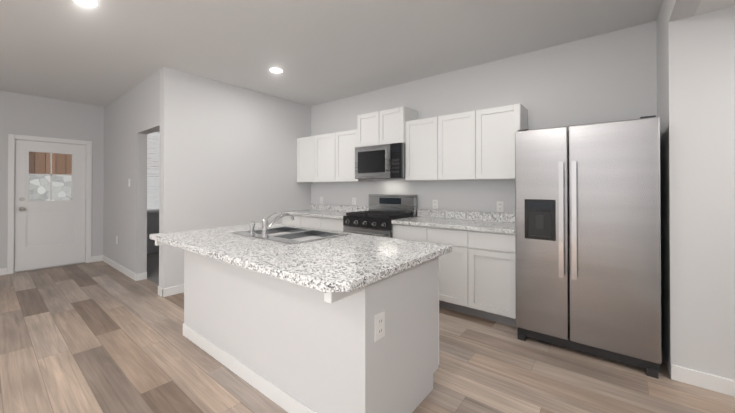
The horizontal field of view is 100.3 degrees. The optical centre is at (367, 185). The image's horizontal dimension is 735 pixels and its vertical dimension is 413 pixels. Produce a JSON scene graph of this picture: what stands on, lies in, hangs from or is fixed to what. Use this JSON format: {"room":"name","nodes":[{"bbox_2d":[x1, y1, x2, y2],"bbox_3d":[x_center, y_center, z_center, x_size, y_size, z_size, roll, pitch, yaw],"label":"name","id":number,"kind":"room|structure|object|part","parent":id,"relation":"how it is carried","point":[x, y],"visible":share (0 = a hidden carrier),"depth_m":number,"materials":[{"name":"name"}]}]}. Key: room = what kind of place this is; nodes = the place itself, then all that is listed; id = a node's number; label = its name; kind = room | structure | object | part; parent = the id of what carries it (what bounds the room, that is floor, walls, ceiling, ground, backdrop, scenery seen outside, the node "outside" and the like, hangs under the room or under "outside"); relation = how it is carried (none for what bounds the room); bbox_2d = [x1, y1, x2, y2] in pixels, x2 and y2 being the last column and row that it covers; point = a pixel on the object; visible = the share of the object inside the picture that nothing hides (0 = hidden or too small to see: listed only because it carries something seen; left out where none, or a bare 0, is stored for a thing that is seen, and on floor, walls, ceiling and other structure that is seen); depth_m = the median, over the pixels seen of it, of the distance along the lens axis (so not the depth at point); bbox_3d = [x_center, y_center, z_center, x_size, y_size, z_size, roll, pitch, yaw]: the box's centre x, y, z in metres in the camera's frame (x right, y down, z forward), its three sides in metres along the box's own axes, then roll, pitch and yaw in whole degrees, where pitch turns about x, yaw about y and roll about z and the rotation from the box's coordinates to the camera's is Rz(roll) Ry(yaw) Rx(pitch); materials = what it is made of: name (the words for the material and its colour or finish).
{"room":"kitchen","nodes":[
{"label":"kitchen","id":0,"kind":"room"},
{"bbox_2d":[0,90,159,268],"bbox_3d":[-5.256,-0.043,4.881,0.140,2.740,7.920,0,0,39],"label":"wall","id":1,"kind":"structure","parent":0,"point":[28,115],"depth_m":5.02,"materials":[{"name":"grey paint"}]},
{"bbox_2d":[0,268,6,274],"bbox_3d":[-6.480,1.266,3.214,0.014,0.100,3.500,0,0,39],"label":"baseboard","id":2,"kind":"structure","parent":1,"relation":"attached to","point":[3,271],"depth_m":4.55,"materials":[{"name":"white wood"}]},
{"bbox_2d":[7,134,91,273],"bbox_3d":[-5.146,0.276,5.002,0.157,2.103,0.946,0,0,39],"label":"door frame","id":3,"kind":"structure","parent":1,"relation":"attached to","point":[12,138],"depth_m":4.76,"materials":[{"name":"white wood"}]},
{"bbox_2d":[14,140,85,271],"bbox_3d":[-5.105,0.305,4.977,0.130,2.013,0.812,0,0,39],"label":"exterior door","id":4,"kind":"structure","parent":1,"relation":"in","point":[50,233],"depth_m":4.95,"materials":[{"name":"white wood"}]},
{"bbox_3d":[-5.145,-0.148,4.984,0.006,0.778,0.492,0,0,39],"label":"glass","id":5,"kind":"part","parent":4,"relation":"part of","materials":[{"name":"clear glass"}]},
{"bbox_3d":[-5.073,0.302,4.975,0.078,1.640,0.775,0,0,39],"label":"exterior door hardware","id":6,"kind":"part","parent":4,"relation":"part of","materials":[{"name":"white paint"}]},
{"bbox_2d":[147,131,159,212],"bbox_3d":[-4.101,-0.289,6.276,0.130,1.648,0.960,0,0,39],"label":"window blinds","id":7,"kind":"object","parent":1,"relation":"attached to","point":[152,171],"depth_m":6.07,"materials":[{"name":"white plastic"}]},
{"bbox_2d":[103,70,159,280],"bbox_3d":[-3.583,-0.045,4.646,2.770,2.740,0.120,0,0,39],"label":"wall","id":8,"kind":"structure","parent":0,"point":[131,118],"depth_m":4.51,"materials":[{"name":"grey paint"}]},
{"bbox_2d":[101,255,137,280],"bbox_3d":[-3.958,1.277,4.854,1.914,0.100,0.018,0,0,39],"label":"baseboard","id":9,"kind":"structure","parent":8,"relation":"attached to","point":[127,272],"depth_m":4.72,"materials":[{"name":"white wood"}]},
{"bbox_2d":[159,67,310,288],"bbox_3d":[-1.493,-0.043,4.925,0.150,2.740,3.160,0,0,39],"label":"wall","id":10,"kind":"structure","parent":0,"point":[227,154],"depth_m":4.17,"materials":[{"name":"white paint"}]},
{"bbox_2d":[161,284,183,296],"bbox_3d":[-1.901,1.273,4.273,0.014,0.100,1.674,0,0,39],"label":"baseboard","id":11,"kind":"structure","parent":10,"relation":"attached to","point":[165,292],"depth_m":3.70,"materials":[{"name":"white wood"}]},
{"bbox_2d":[0,0,661,106],"bbox_3d":[-2.320,-1.458,2.549,7.650,0.060,7.920,0,0,39],"label":"ceiling","id":12,"kind":"structure","parent":0,"point":[107,52],"depth_m":2.98,"materials":[{"name":"white paint"}]},
{"bbox_2d":[71,0,100,8],"bbox_3d":[-2.182,-1.426,2.361,0.196,0.006,0.196,0,0,39],"label":"recessed light","id":13,"kind":"object","parent":12,"relation":"in","point":[95,4],"visible":1,"depth_m":2.40,"materials":[{"name":"white plastic"}]},
{"bbox_2d":[268,67,283,73],"bbox_3d":[-1.124,-1.417,3.769,0.196,0.006,0.196,0,0,39],"label":"recessed light","id":14,"kind":"object","parent":12,"relation":"in","point":[275,70],"visible":1,"depth_m":3.77,"materials":[{"name":"white"}]},
{"bbox_2d":[0,261,734,412],"bbox_3d":[-1.421,1.338,1.815,9.950,0.060,7.920,0,0,39],"label":"floor","id":15,"kind":"structure","parent":0,"point":[98,337],"depth_m":2.21,"materials":[{"name":"brown wood"}]},
{"bbox_2d":[147,252,158,284],"bbox_3d":[-2.635,1.327,5.826,2.770,0.012,2.920,0,0,39],"label":"carpet floor","id":16,"kind":"structure","parent":15,"relation":"on","point":[153,267],"depth_m":4.94,"materials":[{"name":"grey carpet"}]},
{"bbox_2d":[282,216,300,226],"bbox_3d":[-0.985,0.890,5.017,0.516,0.874,0.607,0,0,39],"label":"base cabinet","id":17,"kind":"object","parent":15,"relation":"on","point":[285,220],"depth_m":4.78,"materials":[{"name":"white wood"}]},
{"bbox_2d":[155,240,438,412],"bbox_3d":[-0.636,0.874,2.292,2.070,0.874,1.022,0,0,39],"label":"kitchen island","id":18,"kind":"object","parent":15,"relation":"on","point":[291,319],"depth_m":1.77,"materials":[{"name":"white paint"}]},
{"bbox_3d":[-0.886,0.872,1.983,2.064,0.874,0.225,0,0,39],"label":"moulding","id":19,"kind":"part","parent":18,"relation":"part of","materials":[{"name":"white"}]},
{"bbox_2d":[150,225,451,295],"bbox_3d":[-0.615,0.416,2.274,2.145,0.040,1.085,0,0,39],"label":"island countertop","id":20,"kind":"structure","parent":18,"relation":"on","point":[339,265],"depth_m":1.75,"materials":[{"name":"grey stone"}]},
{"bbox_2d":[246,221,257,235],"bbox_3d":[-0.926,0.337,2.459,0.052,0.106,0.052,0,0,39],"label":"sprayer","id":21,"kind":"object","parent":20,"relation":"on","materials":[{"name":"silver metal"}]},
{"bbox_2d":[258,212,293,235],"bbox_3d":[-0.712,0.298,2.446,0.068,0.184,0.314,0,0,39],"label":"faucet","id":22,"kind":"object","parent":20,"relation":"on","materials":[{"name":"silver metal"}]},
{"bbox_2d":[234,228,349,243],"bbox_3d":[-0.647,0.490,2.526,0.820,0.199,0.550,0,0,39],"label":"sink","id":23,"kind":"object","parent":20,"relation":"in","point":[283,235],"depth_m":2.56,"materials":[{"name":"silver metal"}]},
{"bbox_2d":[374,310,384,341],"bbox_3d":[0.061,0.691,1.513,0.008,0.128,0.080,0,0,39],"label":"outlet","id":24,"kind":"object","parent":18,"relation":"attached to","point":[379,315],"depth_m":1.51,"materials":[{"name":"white plastic"}]},
{"bbox_2d":[301,216,324,229],"bbox_3d":[-0.653,0.888,4.752,0.578,0.874,0.607,0,0,39],"label":"base cabinet","id":25,"kind":"object","parent":15,"relation":"on","point":[323,216],"depth_m":4.47,"materials":[{"name":"white wood"}]},
{"bbox_2d":[281,208,347,219],"bbox_3d":[-0.661,0.430,4.745,1.366,0.040,0.632,0,0,39],"label":"countertop","id":26,"kind":"structure","parent":25,"relation":"on","point":[312,211],"depth_m":4.54,"materials":[{"name":"grey stone"}]},
{"bbox_2d":[325,220,342,231],"bbox_3d":[-0.321,0.887,4.487,0.516,0.874,0.607,0,0,39],"label":"base cabinet","id":27,"kind":"object","parent":15,"relation":"on","point":[333,225],"depth_m":4.21,"materials":[{"name":"white wood"}]},
{"bbox_2d":[343,194,416,237],"bbox_3d":[0.151,0.722,4.049,0.758,1.200,0.695,0,0,39],"label":"range","id":28,"kind":"object","parent":15,"relation":"on","point":[380,214],"visible":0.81,"depth_m":4.00,"materials":[{"name":"silver metal"}]},
{"bbox_2d":[393,225,430,242],"bbox_3d":[0.683,0.882,3.687,0.512,0.874,0.607,0,0,39],"label":"base cabinet","id":29,"kind":"object","parent":15,"relation":"on","point":[420,233],"depth_m":3.44,"materials":[{"name":"white wood"}]},
{"bbox_2d":[431,229,474,315],"bbox_3d":[1.011,0.880,3.426,0.572,0.874,0.607,0,0,39],"label":"base cabinet","id":30,"kind":"object","parent":15,"relation":"on","point":[456,277],"depth_m":3.13,"materials":[{"name":"white wood"}]},
{"bbox_2d":[475,233,515,326],"bbox_3d":[1.339,0.879,3.164,0.511,0.874,0.607,0,0,39],"label":"base cabinet","id":31,"kind":"object","parent":15,"relation":"on","point":[476,277],"depth_m":2.89,"materials":[{"name":"white wood"}]},
{"bbox_2d":[391,217,514,232],"bbox_3d":[1.003,0.422,3.419,1.351,0.040,0.632,0,0,39],"label":"countertop","id":32,"kind":"structure","parent":31,"relation":"on","point":[431,222],"depth_m":3.27,"materials":[{"name":"grey stone"}]},
{"bbox_2d":[515,115,660,378],"bbox_3d":[1.835,0.417,2.616,0.910,1.792,0.797,0,0,39],"label":"fridge","id":33,"kind":"object","parent":15,"relation":"on","point":[588,238],"visible":1,"depth_m":2.30,"materials":[{"name":"grey metal"}]},
{"bbox_2d":[311,21,656,213],"bbox_3d":[0.775,-0.048,4.089,4.740,2.740,0.120,0,0,39],"label":"wall","id":34,"kind":"structure","parent":0,"point":[608,77],"depth_m":3.36,"materials":[{"name":"white paint"}]},
{"bbox_2d":[297,135,316,180],"bbox_3d":[-0.896,-0.440,5.138,0.516,0.725,0.321,0,0,39],"label":"upper cabinet","id":35,"kind":"object","parent":34,"relation":"attached to","point":[306,146],"depth_m":5.01,"materials":[{"name":"white wood"}]},
{"bbox_2d":[317,133,336,180],"bbox_3d":[-0.564,-0.441,4.873,0.578,0.725,0.321,0,0,39],"label":"upper cabinet","id":36,"kind":"object","parent":34,"relation":"attached to","point":[329,157],"depth_m":4.72,"materials":[{"name":"white wood"}]},
{"bbox_2d":[310,204,368,211],"bbox_3d":[-0.470,0.362,4.985,1.366,0.099,0.020,0,0,39],"label":"backsplash","id":37,"kind":"structure","parent":34,"relation":"attached to","point":[324,207],"depth_m":4.94,"materials":[{"name":"grey stone"}]},
{"bbox_2d":[337,129,371,180],"bbox_3d":[-0.231,-0.443,4.608,0.516,0.725,0.321,0,0,39],"label":"upper cabinet","id":38,"kind":"object","parent":34,"relation":"attached to","point":[346,140],"depth_m":4.47,"materials":[{"name":"white wood"}]},
{"bbox_2d":[357,106,417,146],"bbox_3d":[0.262,-0.765,4.197,0.762,0.455,0.351,0,0,39],"label":"upper cabinet","id":39,"kind":"object","parent":34,"relation":"attached to","point":[387,126],"visible":0.73,"depth_m":4.03,"materials":[{"name":"white wood"}]},
{"bbox_2d":[355,142,404,178],"bbox_3d":[0.231,-0.314,4.155,0.762,0.440,0.451,0,0,39],"label":"microwave","id":40,"kind":"object","parent":39,"relation":"attached to","point":[385,161],"visible":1,"depth_m":3.98,"materials":[{"name":"silver metal"}]},
{"bbox_2d":[405,115,444,179],"bbox_3d":[0.769,-0.448,3.811,0.501,0.725,0.321,0,0,39],"label":"upper cabinet","id":41,"kind":"object","parent":34,"relation":"attached to","point":[424,138],"depth_m":3.68,"materials":[{"name":"white wood"}]},
{"bbox_2d":[433,200,437,208],"bbox_3d":[0.868,0.236,3.930,0.072,0.116,0.008,0,0,39],"label":"electrical outlet","id":42,"kind":"object","parent":34,"relation":"attached to","point":[435,204],"visible":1,"depth_m":3.93,"materials":[{"name":"white plastic"}]},
{"bbox_2d":[445,110,480,179],"bbox_3d":[1.089,-0.450,3.555,0.562,0.725,0.321,0,0,39],"label":"upper cabinet","id":43,"kind":"object","parent":34,"relation":"attached to","point":[475,145],"depth_m":3.39,"materials":[{"name":"white wood"}]},
{"bbox_2d":[417,209,514,220],"bbox_3d":[1.194,0.354,3.659,1.351,0.099,0.020,0,0,39],"label":"backsplash","id":44,"kind":"structure","parent":34,"relation":"attached to","point":[463,215],"depth_m":3.64,"materials":[{"name":"grey stone"}]},
{"bbox_2d":[497,201,502,211],"bbox_3d":[1.485,0.233,3.438,0.072,0.116,0.008,0,0,39],"label":"electrical outlet","id":45,"kind":"object","parent":34,"relation":"attached to","point":[499,206],"visible":1,"depth_m":3.44,"materials":[{"name":"white plastic"}]},
{"bbox_2d":[481,104,526,178],"bbox_3d":[1.409,-0.451,3.300,0.501,0.725,0.321,0,0,39],"label":"upper cabinet","id":46,"kind":"object","parent":34,"relation":"attached to","point":[499,125],"depth_m":3.15,"materials":[{"name":"white wood"}]},
{"bbox_2d":[657,0,695,377],"bbox_3d":[2.326,-0.059,2.328,0.120,2.740,0.700,0,0,39],"label":"wall","id":47,"kind":"structure","parent":0,"point":[675,77],"depth_m":2.07,"materials":[{"name":"white paint"}]},
{"bbox_2d":[668,0,700,21],"bbox_3d":[1.618,-1.280,1.448,0.120,0.310,1.570,0,0,39],"label":"header beam","id":48,"kind":"structure","parent":0,"point":[679,9],"depth_m":1.96,"materials":[{"name":"white paint"}]},
{"bbox_2d":[694,6,734,379],"bbox_3d":[3.091,0.090,1.346,2.300,2.430,0.120,0,0,39],"label":"wall","id":49,"kind":"structure","parent":0,"point":[714,72],"depth_m":1.96,"materials":[{"name":"white paint"}]},
{"bbox_2d":[671,364,734,396],"bbox_3d":[3.002,1.254,1.324,2.420,0.100,0.014,0,0,39],"label":"baseboard","id":50,"kind":"structure","parent":49,"relation":"attached to","point":[719,384],"depth_m":1.98,"materials":[{"name":"white wood"}]},
{"bbox_2d":[694,0,734,15],"bbox_3d":[2.564,-1.159,0.693,2.300,0.060,1.810,0,0,39],"label":"ceiling","id":51,"kind":"structure","parent":0,"point":[705,6],"depth_m":1.91,"materials":[{"name":"white paint"}]},
{"label":"outside","id":52,"kind":"structure","parent":0,"visible":0},
{"bbox_2d":[14,135,159,237],"bbox_3d":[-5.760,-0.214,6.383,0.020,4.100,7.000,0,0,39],"label":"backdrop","id":53,"kind":"structure","parent":52,"point":[61,163],"depth_m":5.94,"materials":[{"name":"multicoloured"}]}
]}

